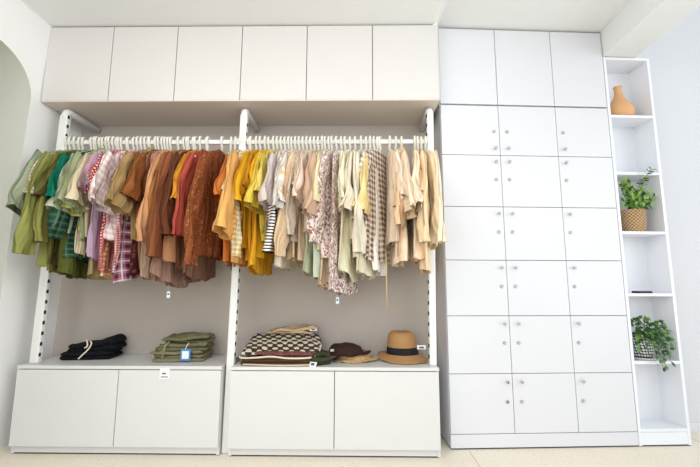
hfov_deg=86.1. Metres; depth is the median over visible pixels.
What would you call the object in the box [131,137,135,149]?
hanger
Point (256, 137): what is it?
hanger
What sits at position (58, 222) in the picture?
shirt
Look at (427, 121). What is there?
upright
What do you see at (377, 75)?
upper cabinet
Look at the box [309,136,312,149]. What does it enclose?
hanger
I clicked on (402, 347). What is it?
straw hat
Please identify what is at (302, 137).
hanger
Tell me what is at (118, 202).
shirt
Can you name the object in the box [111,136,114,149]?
hanger
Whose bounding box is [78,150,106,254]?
shirt
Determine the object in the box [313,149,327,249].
shirt
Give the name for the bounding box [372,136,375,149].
hanger
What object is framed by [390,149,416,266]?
shirt
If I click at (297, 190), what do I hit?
shirt
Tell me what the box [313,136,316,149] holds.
hanger
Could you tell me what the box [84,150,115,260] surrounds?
shirt
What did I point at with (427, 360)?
straw hat
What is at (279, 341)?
jumper
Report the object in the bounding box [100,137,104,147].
hanger
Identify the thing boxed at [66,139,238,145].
rail
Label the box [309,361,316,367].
paper label
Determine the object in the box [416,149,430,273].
shirt
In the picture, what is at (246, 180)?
shirt
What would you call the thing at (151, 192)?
shirt
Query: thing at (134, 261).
dress
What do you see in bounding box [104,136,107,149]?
hanger
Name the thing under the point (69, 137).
hanger
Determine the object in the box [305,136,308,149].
hanger
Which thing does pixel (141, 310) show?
wall
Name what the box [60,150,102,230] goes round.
shirt
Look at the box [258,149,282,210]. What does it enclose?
shirt
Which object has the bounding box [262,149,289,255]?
shirt
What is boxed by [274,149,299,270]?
shirt
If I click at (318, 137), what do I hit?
hanger
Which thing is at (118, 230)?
shirt
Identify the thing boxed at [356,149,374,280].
shirt
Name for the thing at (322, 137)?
hanger
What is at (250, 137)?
hanger
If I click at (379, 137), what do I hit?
hanger
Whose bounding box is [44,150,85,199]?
shirt
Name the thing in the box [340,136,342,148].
hanger
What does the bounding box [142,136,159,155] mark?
hanger
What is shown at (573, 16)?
ceiling
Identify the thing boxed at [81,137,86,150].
hanger
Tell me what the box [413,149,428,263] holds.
shirt
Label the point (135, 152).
shirt
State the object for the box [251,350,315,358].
blouse
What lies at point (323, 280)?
dress
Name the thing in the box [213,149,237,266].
shirt
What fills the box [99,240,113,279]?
dress
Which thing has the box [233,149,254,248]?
shirt
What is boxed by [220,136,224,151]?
hanger
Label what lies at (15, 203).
shirt
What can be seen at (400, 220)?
shirt
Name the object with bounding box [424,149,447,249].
shirt
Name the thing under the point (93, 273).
dress
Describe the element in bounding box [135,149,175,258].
shirt
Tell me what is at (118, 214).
shirt
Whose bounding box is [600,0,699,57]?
beam
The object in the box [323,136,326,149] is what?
hanger
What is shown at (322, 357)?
shirt
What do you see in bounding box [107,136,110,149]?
hanger
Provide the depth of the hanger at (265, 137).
2.34 m
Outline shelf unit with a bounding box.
[602,57,691,446]
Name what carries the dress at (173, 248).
hanging from the hanger
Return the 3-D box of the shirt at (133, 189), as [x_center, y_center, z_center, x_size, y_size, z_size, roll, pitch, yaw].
[-1.179,-0.243,2.326,0.084,0.538,0.733,0,-8,1]
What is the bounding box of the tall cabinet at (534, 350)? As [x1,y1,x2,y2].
[433,105,638,449]
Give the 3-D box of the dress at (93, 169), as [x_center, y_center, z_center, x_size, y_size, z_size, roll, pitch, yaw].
[-1.405,-0.129,2.314,0.088,0.768,0.747,1,-8,-3]
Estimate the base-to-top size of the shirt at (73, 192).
0.579 m
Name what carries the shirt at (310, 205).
hanging from the hanger at (322, 137)
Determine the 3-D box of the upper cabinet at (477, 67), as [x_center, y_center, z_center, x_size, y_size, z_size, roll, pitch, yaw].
[1.144,-1.090,2.613,1.123,0.544,0.228,0,-8,-2]
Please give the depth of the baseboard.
2.44 m
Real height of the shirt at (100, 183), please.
0.597 m
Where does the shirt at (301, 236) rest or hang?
hanging from the hanger at (310, 137)
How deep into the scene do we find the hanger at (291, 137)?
2.34 m
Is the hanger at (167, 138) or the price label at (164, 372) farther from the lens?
the hanger at (167, 138)
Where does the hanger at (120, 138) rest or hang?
hanging from the rail at (86, 142)
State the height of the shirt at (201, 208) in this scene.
0.725 m
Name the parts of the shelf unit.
panel, panel, shelf, panel, shelf, shelf, shelf, shelf, shelf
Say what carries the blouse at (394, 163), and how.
hanging from the hanger at (389, 136)
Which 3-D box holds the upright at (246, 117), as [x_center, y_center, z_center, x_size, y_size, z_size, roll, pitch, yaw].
[-0.684,0.236,2.397,0.072,2.063,0.325,0,-8,1]
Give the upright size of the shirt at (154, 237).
0.682 m
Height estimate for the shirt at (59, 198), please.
0.607 m
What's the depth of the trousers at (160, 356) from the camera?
2.25 m
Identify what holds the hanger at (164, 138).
hanging from the rail at (86, 142)
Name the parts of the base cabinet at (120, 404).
drawer, panel, drawer, panel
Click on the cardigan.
(296, 328)
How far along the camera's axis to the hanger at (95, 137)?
2.36 m
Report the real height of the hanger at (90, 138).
0.200 m
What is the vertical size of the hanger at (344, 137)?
0.200 m
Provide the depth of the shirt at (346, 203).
2.00 m
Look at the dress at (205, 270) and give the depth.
2.22 m
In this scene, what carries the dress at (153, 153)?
hanging from the hanger at (167, 138)
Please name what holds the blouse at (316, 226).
hanging from the hanger at (336, 137)
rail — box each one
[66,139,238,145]
[246,138,424,145]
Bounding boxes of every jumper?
[239,333,321,358]
[240,355,312,365]
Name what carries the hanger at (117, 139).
hanging from the rail at (86, 142)
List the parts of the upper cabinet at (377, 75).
panel, door, door, door, panel, door, door, door, panel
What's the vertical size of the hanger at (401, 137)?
0.200 m
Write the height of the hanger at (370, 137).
0.200 m
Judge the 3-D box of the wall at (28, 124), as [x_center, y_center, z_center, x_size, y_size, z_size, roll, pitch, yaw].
[-2.279,-0.236,1.146,0.682,2.660,2.972,0,-8,1]
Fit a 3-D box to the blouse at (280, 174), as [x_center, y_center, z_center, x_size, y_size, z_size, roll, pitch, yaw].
[-0.342,-0.232,2.314,0.099,0.559,0.769,-1,-8,7]
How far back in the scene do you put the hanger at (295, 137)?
2.34 m
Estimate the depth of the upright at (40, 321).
2.24 m
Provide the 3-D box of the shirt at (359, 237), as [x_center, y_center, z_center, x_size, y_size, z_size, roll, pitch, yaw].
[0.083,-0.172,2.299,0.102,0.679,0.730,-1,-8,9]
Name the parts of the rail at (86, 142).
rail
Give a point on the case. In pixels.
(632, 291)
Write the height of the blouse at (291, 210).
0.598 m
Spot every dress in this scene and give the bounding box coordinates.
[57,150,90,278]
[82,150,123,272]
[87,257,106,279]
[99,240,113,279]
[130,149,153,275]
[138,149,160,268]
[140,149,166,281]
[149,149,196,297]
[150,149,163,165]
[162,149,189,269]
[183,256,215,281]
[247,149,271,275]
[265,149,278,234]
[302,149,317,275]
[313,149,323,279]
[317,149,331,289]
[328,149,357,303]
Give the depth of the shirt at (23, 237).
1.99 m
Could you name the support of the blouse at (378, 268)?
hanging from the hanger at (377, 145)
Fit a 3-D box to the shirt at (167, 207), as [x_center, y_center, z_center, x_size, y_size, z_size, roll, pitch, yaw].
[-0.975,-0.222,2.321,0.085,0.578,0.671,0,-8,2]
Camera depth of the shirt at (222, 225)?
1.93 m
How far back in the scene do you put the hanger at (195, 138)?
2.35 m
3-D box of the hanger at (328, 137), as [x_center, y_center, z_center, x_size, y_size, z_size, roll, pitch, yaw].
[-0.132,-0.514,2.350,0.015,0.200,0.354,-1,-8,11]
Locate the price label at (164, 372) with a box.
[159,368,169,378]
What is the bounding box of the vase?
[610,85,634,114]
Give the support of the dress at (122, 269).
hanging from the hanger
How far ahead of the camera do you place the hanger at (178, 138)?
2.35 m
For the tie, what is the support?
hanging from the shirt at (378, 159)
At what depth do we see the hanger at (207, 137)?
2.35 m
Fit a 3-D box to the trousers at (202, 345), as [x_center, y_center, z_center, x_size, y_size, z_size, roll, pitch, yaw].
[-1.040,0.718,2.357,0.324,0.107,0.278,1,-8,-6]
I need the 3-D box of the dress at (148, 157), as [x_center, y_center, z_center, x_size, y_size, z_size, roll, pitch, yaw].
[-1.163,-0.129,2.311,0.077,0.767,0.429,0,-8,0]
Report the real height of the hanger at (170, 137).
0.200 m
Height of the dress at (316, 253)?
0.800 m
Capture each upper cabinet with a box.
[41,21,439,125]
[433,28,606,115]
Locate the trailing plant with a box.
[630,315,676,371]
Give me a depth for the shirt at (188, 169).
2.04 m
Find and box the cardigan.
[267,324,317,333]
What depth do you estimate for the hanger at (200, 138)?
2.35 m
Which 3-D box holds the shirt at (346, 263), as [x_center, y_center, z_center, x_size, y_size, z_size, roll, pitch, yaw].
[0.011,-0.105,2.291,0.092,0.815,0.738,-1,-8,12]
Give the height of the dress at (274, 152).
0.577 m
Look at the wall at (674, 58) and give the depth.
2.68 m
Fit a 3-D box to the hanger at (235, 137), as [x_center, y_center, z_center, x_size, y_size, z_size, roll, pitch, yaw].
[-0.724,-0.514,2.357,0.015,0.200,0.354,2,-8,-16]
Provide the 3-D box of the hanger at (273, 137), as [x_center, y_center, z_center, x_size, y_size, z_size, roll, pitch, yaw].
[-0.480,-0.516,2.354,0.015,0.200,0.354,-1,-8,6]
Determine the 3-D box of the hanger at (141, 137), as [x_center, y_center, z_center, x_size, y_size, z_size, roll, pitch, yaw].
[-1.316,-0.515,2.365,0.015,0.200,0.354,0,-8,0]
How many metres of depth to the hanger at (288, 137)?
2.34 m
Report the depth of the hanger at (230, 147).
2.35 m
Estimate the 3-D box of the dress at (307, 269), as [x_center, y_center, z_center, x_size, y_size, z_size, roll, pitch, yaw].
[-0.198,-0.124,2.298,0.069,0.776,0.432,-1,-8,12]
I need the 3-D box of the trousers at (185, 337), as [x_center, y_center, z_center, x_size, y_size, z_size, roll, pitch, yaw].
[-1.012,0.653,2.388,0.302,0.067,0.242,0,-8,-3]
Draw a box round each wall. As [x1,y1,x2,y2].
[0,0,82,448]
[52,125,437,365]
[635,6,699,422]
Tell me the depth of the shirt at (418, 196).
2.05 m
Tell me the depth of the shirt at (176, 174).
2.04 m
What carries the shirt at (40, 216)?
hanging from the hanger at (78, 138)
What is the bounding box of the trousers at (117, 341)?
[68,334,126,358]
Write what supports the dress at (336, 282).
hanging from the hanger at (344, 137)
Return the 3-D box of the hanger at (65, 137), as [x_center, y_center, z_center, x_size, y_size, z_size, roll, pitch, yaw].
[-1.797,-0.518,2.371,0.015,0.200,0.354,1,-8,-8]
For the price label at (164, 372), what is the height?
0.058 m
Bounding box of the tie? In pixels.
[385,252,386,307]
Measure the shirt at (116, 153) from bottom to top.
0.597 m
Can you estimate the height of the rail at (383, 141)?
0.040 m
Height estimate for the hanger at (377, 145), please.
0.200 m
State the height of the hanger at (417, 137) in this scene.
0.200 m
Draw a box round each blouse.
[74,150,96,258]
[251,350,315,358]
[272,149,293,203]
[285,149,305,242]
[306,149,336,258]
[372,149,387,275]
[385,149,407,247]
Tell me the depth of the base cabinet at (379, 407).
2.08 m
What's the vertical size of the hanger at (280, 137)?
0.200 m
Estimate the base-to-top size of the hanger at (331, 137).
0.200 m
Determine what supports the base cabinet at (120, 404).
on the floor
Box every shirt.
[5,149,60,216]
[12,150,70,266]
[21,150,64,194]
[32,150,73,274]
[33,150,79,266]
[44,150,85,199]
[45,150,89,233]
[47,150,93,262]
[53,147,105,243]
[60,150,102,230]
[64,150,105,236]
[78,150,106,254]
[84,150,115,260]
[88,150,131,243]
[105,147,155,242]
[106,149,128,243]
[111,149,136,273]
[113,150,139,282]
[114,149,139,262]
[120,149,157,217]
[126,150,145,222]
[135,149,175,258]
[145,149,184,257]
[147,149,179,215]
[159,149,192,238]
[169,149,198,201]
[171,149,208,235]
[182,149,231,269]
[212,149,246,266]
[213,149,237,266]
[221,149,241,188]
[231,149,250,257]
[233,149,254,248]
[241,149,259,265]
[243,149,274,247]
[248,149,274,261]
[253,149,274,232]
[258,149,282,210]
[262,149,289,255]
[272,149,296,245]
[273,149,301,263]
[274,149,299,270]
[291,149,308,264]
[292,149,312,232]
[301,149,321,216]
[310,348,331,365]
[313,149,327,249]
[338,149,355,243]
[338,149,357,283]
[352,149,366,257]
[352,149,370,250]
[352,149,389,263]
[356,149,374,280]
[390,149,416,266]
[393,147,409,260]
[408,149,422,263]
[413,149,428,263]
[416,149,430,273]
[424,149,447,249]
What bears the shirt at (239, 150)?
hanging from the hanger
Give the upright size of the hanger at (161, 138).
0.200 m
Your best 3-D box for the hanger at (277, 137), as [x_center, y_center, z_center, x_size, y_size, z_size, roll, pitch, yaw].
[-0.456,-0.515,2.354,0.015,0.200,0.354,-1,-8,8]
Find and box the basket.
[620,208,646,230]
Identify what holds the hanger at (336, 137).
hanging from the rail at (383, 141)
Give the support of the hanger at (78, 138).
hanging from the rail at (86, 142)
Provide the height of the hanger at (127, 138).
0.200 m
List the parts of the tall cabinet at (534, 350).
panel, door, door, door, door, door, door, door, door, door, door, door, door, door, door, door, door, door, door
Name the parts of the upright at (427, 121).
arm, post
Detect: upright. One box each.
[29,109,100,363]
[221,109,259,452]
[418,108,436,365]
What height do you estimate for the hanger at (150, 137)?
0.200 m
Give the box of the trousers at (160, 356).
[150,341,212,361]
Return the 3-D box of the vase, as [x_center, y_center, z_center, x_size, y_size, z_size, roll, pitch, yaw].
[1.857,-0.895,2.589,0.168,0.243,0.168,0,-8,1]
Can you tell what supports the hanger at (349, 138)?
hanging from the rail at (383, 141)
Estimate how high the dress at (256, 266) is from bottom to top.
0.767 m
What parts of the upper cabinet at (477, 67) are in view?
door, door, door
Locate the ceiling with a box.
[21,0,630,32]
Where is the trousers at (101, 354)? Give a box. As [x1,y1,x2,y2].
[59,348,122,359]
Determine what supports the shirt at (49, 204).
hanging from the hanger at (95, 137)
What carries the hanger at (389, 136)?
hanging from the rail at (383, 141)
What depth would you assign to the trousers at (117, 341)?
2.33 m
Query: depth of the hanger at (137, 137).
2.35 m
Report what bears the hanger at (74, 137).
hanging from the rail at (86, 142)
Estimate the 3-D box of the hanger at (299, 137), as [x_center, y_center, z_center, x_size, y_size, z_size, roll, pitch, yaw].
[-0.318,-0.515,2.352,0.015,0.200,0.354,-1,-8,11]
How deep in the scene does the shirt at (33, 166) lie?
2.01 m
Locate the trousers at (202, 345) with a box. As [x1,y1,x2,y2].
[155,340,213,360]
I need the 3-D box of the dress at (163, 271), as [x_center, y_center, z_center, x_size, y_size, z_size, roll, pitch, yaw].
[-1.028,-0.065,2.301,0.086,0.897,0.574,0,-8,0]
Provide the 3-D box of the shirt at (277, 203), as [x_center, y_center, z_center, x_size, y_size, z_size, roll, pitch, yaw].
[-0.320,-0.203,2.311,0.089,0.616,0.792,-1,-8,12]
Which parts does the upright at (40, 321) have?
post, arm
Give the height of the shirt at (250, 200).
0.599 m
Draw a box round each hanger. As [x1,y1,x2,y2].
[64,136,67,149]
[68,136,72,149]
[72,136,76,149]
[77,137,80,150]
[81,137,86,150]
[89,137,92,149]
[94,136,97,149]
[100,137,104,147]
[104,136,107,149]
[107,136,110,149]
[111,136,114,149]
[116,137,119,149]
[119,137,124,149]
[126,137,131,149]
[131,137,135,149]
[135,136,139,149]
[139,136,142,149]
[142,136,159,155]
[143,136,146,149]
[148,136,152,146]
[153,136,156,149]
[160,136,163,149]
[163,136,166,149]
[166,137,168,149]
[169,136,173,149]
[176,136,181,149]
[182,137,184,148]
[187,136,191,149]
[193,136,197,149]
[198,136,202,149]
[206,136,210,151]
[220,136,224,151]
[229,136,231,151]
[234,136,236,149]
[249,136,252,149]
[255,136,257,149]
[258,136,261,149]
[263,136,266,149]
[267,136,270,149]
[272,136,274,149]
[275,136,278,149]
[279,136,282,149]
[283,136,286,149]
[287,136,289,148]
[290,136,293,149]
[294,136,296,149]
[297,136,300,149]
[301,136,304,149]
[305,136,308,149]
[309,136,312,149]
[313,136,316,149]
[317,136,319,149]
[321,136,323,148]
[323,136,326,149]
[327,136,329,149]
[330,136,333,149]
[335,136,338,150]
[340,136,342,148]
[343,136,346,150]
[348,136,351,150]
[369,136,371,149]
[369,136,378,157]
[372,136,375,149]
[378,136,381,150]
[388,135,390,150]
[394,136,396,150]
[400,136,402,146]
[413,135,415,148]
[416,136,418,148]
[424,136,426,150]
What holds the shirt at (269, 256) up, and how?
hanging from the hanger at (268, 137)
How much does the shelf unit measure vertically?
2.472 m
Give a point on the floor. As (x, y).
(645, 456)
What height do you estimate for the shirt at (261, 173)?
0.558 m
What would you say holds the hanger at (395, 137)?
hanging from the rail at (383, 141)
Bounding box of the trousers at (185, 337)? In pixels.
[161,332,214,342]
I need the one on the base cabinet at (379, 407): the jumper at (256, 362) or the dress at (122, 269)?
the jumper at (256, 362)
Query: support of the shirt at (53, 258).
hanging from the rail at (86, 142)
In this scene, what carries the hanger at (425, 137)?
hanging from the rail at (383, 141)
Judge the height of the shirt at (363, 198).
0.659 m
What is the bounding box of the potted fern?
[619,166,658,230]
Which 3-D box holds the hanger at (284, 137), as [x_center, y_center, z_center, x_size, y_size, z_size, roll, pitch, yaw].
[-0.408,-0.513,2.353,0.015,0.200,0.354,-1,-8,6]
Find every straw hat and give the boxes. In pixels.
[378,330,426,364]
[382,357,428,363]
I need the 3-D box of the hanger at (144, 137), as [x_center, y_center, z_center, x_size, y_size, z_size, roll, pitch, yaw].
[-1.292,-0.516,2.365,0.015,0.200,0.354,0,-8,3]
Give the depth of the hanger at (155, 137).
2.35 m
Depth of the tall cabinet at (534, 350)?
2.31 m
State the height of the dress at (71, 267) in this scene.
0.794 m
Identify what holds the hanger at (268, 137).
hanging from the rail at (383, 141)
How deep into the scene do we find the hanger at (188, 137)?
2.35 m
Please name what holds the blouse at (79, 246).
hanging from the hanger at (102, 138)
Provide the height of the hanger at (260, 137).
0.200 m
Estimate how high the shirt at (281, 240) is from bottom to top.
0.697 m
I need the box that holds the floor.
[0,432,699,466]
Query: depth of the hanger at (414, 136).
2.33 m
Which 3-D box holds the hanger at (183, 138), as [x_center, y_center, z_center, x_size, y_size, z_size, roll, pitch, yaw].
[-1.046,-0.513,2.361,0.015,0.200,0.354,0,-8,0]
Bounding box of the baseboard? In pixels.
[689,423,699,431]
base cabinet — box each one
[9,354,240,454]
[227,342,440,457]
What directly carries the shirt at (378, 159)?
hanging from the hanger at (379, 137)
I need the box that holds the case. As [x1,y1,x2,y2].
[632,291,652,292]

